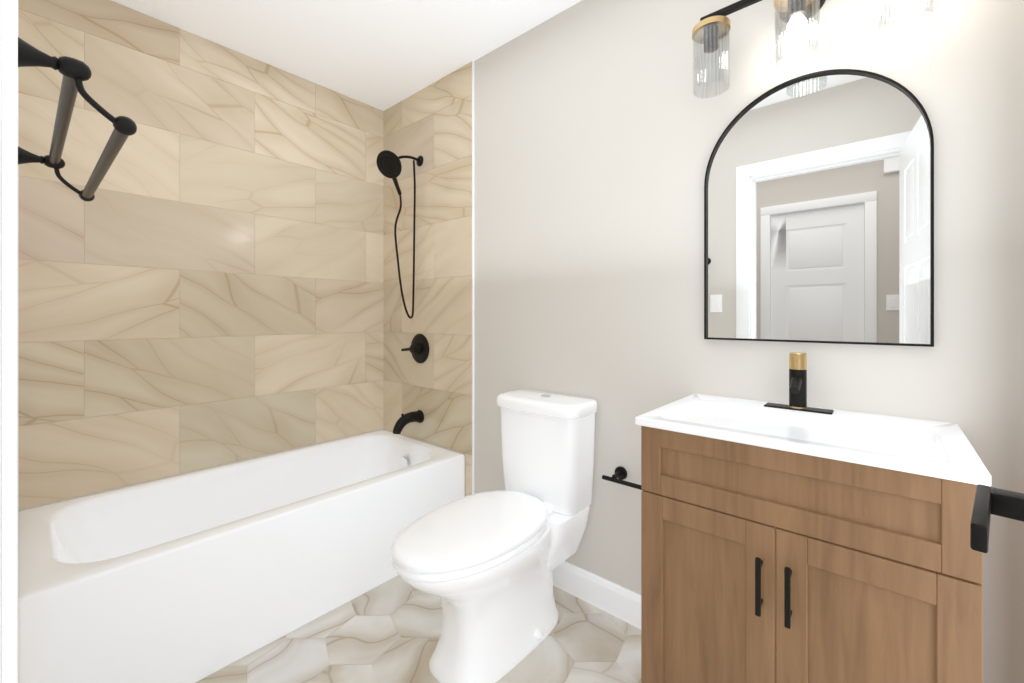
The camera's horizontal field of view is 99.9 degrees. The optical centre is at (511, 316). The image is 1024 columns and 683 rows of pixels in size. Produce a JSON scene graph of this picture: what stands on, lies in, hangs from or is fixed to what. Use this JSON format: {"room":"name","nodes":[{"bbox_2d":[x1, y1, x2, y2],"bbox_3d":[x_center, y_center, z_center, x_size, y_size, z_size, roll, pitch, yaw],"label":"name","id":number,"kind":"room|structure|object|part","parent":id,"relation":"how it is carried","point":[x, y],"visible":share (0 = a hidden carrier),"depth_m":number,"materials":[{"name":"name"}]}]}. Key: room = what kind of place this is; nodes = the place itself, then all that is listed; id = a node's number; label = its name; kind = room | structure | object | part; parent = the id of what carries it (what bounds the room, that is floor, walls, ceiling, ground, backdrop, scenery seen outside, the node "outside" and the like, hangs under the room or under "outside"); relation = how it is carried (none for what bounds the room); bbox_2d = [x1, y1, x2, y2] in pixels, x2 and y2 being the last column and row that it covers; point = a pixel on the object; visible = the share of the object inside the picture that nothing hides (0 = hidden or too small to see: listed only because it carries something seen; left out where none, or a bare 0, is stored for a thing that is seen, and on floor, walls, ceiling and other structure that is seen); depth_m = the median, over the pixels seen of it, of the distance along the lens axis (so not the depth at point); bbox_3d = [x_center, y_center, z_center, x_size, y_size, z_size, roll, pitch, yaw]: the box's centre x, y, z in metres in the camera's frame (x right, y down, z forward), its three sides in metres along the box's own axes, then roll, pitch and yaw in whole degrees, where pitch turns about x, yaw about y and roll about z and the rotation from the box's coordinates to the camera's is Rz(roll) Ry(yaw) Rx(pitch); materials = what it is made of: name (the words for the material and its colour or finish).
{"room":"bathroom","nodes":[
{"label":"bathroom","id":0,"kind":"room"},
{"bbox_2d":[18,0,29,509],"bbox_3d":[-1.490,-0.071,1.292,0.778,2.439,0.008,0,0,41],"label":"wall","id":1,"kind":"structure","parent":0,"point":[23,16],"depth_m":1.58,"materials":[{"name":"white paint"}]},
{"bbox_2d":[18,0,385,511],"bbox_3d":[-1.378,-0.070,2.125,0.151,2.442,1.639,0,0,41],"label":"wall","id":2,"kind":"structure","parent":0,"point":[75,304],"depth_m":1.96,"materials":[{"name":"beige tile"}]},
{"bbox_2d":[19,7,383,509],"bbox_3d":[-1.308,-0.291,2.140,0.006,2.000,1.524,0,0,41],"label":"backing","id":3,"kind":"object","parent":2,"relation":"attached to","point":[179,305],"visible":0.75,"depth_m":1.93,"materials":[{"name":"beige tile"}]},
{"bbox_2d":[111,0,581,110],"bbox_3d":[-0.180,-1.341,0.332,4.315,0.100,2.990,0,0,41],"label":"ceiling","id":4,"kind":"structure","parent":0,"point":[383,55],"depth_m":1.96,"materials":[{"name":"white paint"}]},
{"bbox_2d":[195,575,640,682],"bbox_3d":[-0.180,1.199,0.332,4.315,0.100,2.990,0,0,41],"label":"floor","id":5,"kind":"structure","parent":0,"point":[388,631],"depth_m":1.49,"materials":[{"name":"beige tile"}]},
{"bbox_2d":[18,430,464,682],"bbox_3d":[-1.023,0.929,1.891,0.757,0.440,1.518,0,0,41],"label":"bathtub","id":6,"kind":"object","parent":5,"relation":"on","point":[193,577],"visible":0.96,"depth_m":1.55,"materials":[{"name":"white ceramic"}]},
{"bbox_2d":[391,389,596,682],"bbox_3d":[-0.061,0.736,1.528,0.402,0.827,0.793,0,0,41],"label":"toilet","id":7,"kind":"object","parent":5,"relation":"on","point":[482,565],"visible":1,"depth_m":1.46,"materials":[{"name":"white ceramic"}]},
{"bbox_3d":[-0.120,0.714,1.460,0.374,0.056,0.614,0,0,41],"label":"seat lid","id":8,"kind":"part","parent":7,"relation":"part of","materials":[{"name":"white plastic"}]},
{"bbox_3d":[0.130,0.535,1.746,0.402,0.417,0.208,0,0,41],"label":"tank","id":9,"kind":"part","parent":7,"relation":"part of","materials":[{"name":"white ceramic"}]},
{"bbox_2d":[635,352,990,682],"bbox_3d":[0.701,0.626,1.081,0.624,1.046,0.467,0,0,41],"label":"bathroom vanity","id":10,"kind":"object","parent":5,"relation":"on","point":[796,539],"visible":1,"depth_m":0.92,"materials":[{"name":"brown wood"}]},
{"bbox_2d":[788,352,807,409],"bbox_3d":[0.804,0.180,1.211,0.047,0.153,0.052,0,0,41],"label":"faucet","id":11,"kind":"object","parent":10,"relation":"on","point":[797,361],"depth_m":1.19,"materials":[{"name":"metal"}]},
{"bbox_2d":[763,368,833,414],"bbox_3d":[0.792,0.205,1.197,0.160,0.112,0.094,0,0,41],"label":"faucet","id":12,"kind":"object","parent":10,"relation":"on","point":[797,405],"depth_m":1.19,"materials":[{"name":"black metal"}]},
{"bbox_2d":[635,393,990,497],"bbox_3d":[0.704,0.307,1.084,0.624,0.092,0.458,0,0,41],"label":"sink","id":13,"kind":"object","parent":10,"relation":"in","point":[834,453],"depth_m":0.97,"materials":[{"name":"white ceramic"}]},
{"bbox_2d":[384,0,1023,682],"bbox_3d":[0.228,-0.070,1.880,2.890,2.442,0.123,0,0,41],"label":"wall","id":14,"kind":"structure","parent":0,"point":[598,128],"depth_m":1.59,"materials":[{"name":"beige paint"}]},
{"bbox_2d":[385,120,471,455],"bbox_3d":[-0.501,-0.291,2.443,0.809,2.000,0.006,0,0,41],"label":"backing","id":15,"kind":"object","parent":14,"relation":"attached to","point":[427,333],"visible":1,"depth_m":2.39,"materials":[{"name":"beige tile"}]},
{"bbox_2d":[376,150,428,433],"bbox_3d":[-0.613,-0.138,2.357,0.189,1.556,0.268,0,0,41],"label":"shower","id":16,"kind":"object","parent":15,"relation":"attached to","point":[389,165],"visible":1,"depth_m":2.37,"materials":[{"name":"black metal"}]},
{"bbox_2d":[472,60,473,493],"bbox_3d":[-0.196,-0.071,2.173,0.006,2.440,0.010,0,0,41],"label":"trim","id":17,"kind":"structure","parent":14,"relation":"attached to","point":[472,276],"depth_m":2.17,"materials":[{"name":"white paint"}]},
{"bbox_2d":[552,561,640,628],"bbox_3d":[0.213,1.090,1.813,1.084,0.118,0.013,0,0,41],"label":"baseboard","id":18,"kind":"structure","parent":14,"relation":"attached to","point":[614,599],"depth_m":1.69,"materials":[{"name":"white paint"}]},
{"bbox_2d":[602,466,641,489],"bbox_3d":[0.433,0.597,1.583,0.190,0.050,0.070,0,0,41],"label":"paper holder","id":19,"kind":"object","parent":14,"relation":"attached to","point":[620,474],"visible":0.94,"depth_m":1.60,"materials":[{"name":"black metal"}]},
{"bbox_2d":[692,0,934,97],"bbox_3d":[0.799,-0.842,1.203,0.552,0.284,0.160,0,0,41],"label":"sconce","id":20,"kind":"object","parent":14,"relation":"attached to","point":[710,31],"visible":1,"depth_m":1.21,"materials":[{"name":"clear glass"}]},
{"bbox_3d":[0.615,-0.793,1.330,0.104,0.188,0.104,0,0,41],"label":"glass","id":21,"kind":"part","parent":20,"relation":"part of","materials":[{"name":"clear glass"}]},
{"bbox_3d":[0.783,-0.793,1.183,0.104,0.188,0.104,0,0,41],"label":"glass","id":22,"kind":"part","parent":20,"relation":"part of","materials":[{"name":"clear glass"}]},
{"bbox_3d":[0.949,-0.793,1.038,0.104,0.188,0.104,0,0,41],"label":"glass","id":23,"kind":"part","parent":20,"relation":"part of","materials":[{"name":"clear glass"}]},
{"bbox_2d":[704,69,933,346],"bbox_3d":[0.846,-0.310,1.250,0.543,0.771,0.022,0,0,41],"label":"arched mirror","id":24,"kind":"object","parent":14,"relation":"attached to","point":[818,206],"visible":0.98,"depth_m":1.22,"materials":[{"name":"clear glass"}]},
{"bbox_3d":[-0.849,-0.070,0.650,2.660,2.442,0.115,0,0,41],"label":"wall","id":25,"kind":"structure","parent":0,"visible":0},
{"bbox_2d":[0,0,17,682],"bbox_3d":[-0.259,0.100,0.133,0.896,2.099,0.139,0,0,41],"label":"door frame","id":26,"kind":"structure","parent":25,"relation":"attached to","point":[8,341],"depth_m":0.43,"materials":[{"name":"white paint"}]},
{"bbox_2d":[18,37,136,200],"bbox_3d":[-0.866,-0.337,0.831,0.630,0.105,0.136,0,0,41],"label":"towel rail","id":27,"kind":"object","parent":25,"relation":"attached to","point":[74,72],"visible":0.96,"depth_m":0.71,"materials":[{"name":"black metal"}]},
{"bbox_3d":[0.310,0.139,0.190,0.718,2.000,0.035,0,0,-41],"label":"door","id":28,"kind":"structure","parent":25,"relation":"in","visible":0},
{"bbox_2d":[970,484,1023,552],"bbox_3d":[0.489,0.184,0.344,0.153,0.056,0.163,0,0,-41],"label":"door handle","id":29,"kind":"object","parent":28,"relation":"attached to","point":[988,501],"depth_m":0.41,"materials":[{"name":"black metal"}]}
]}

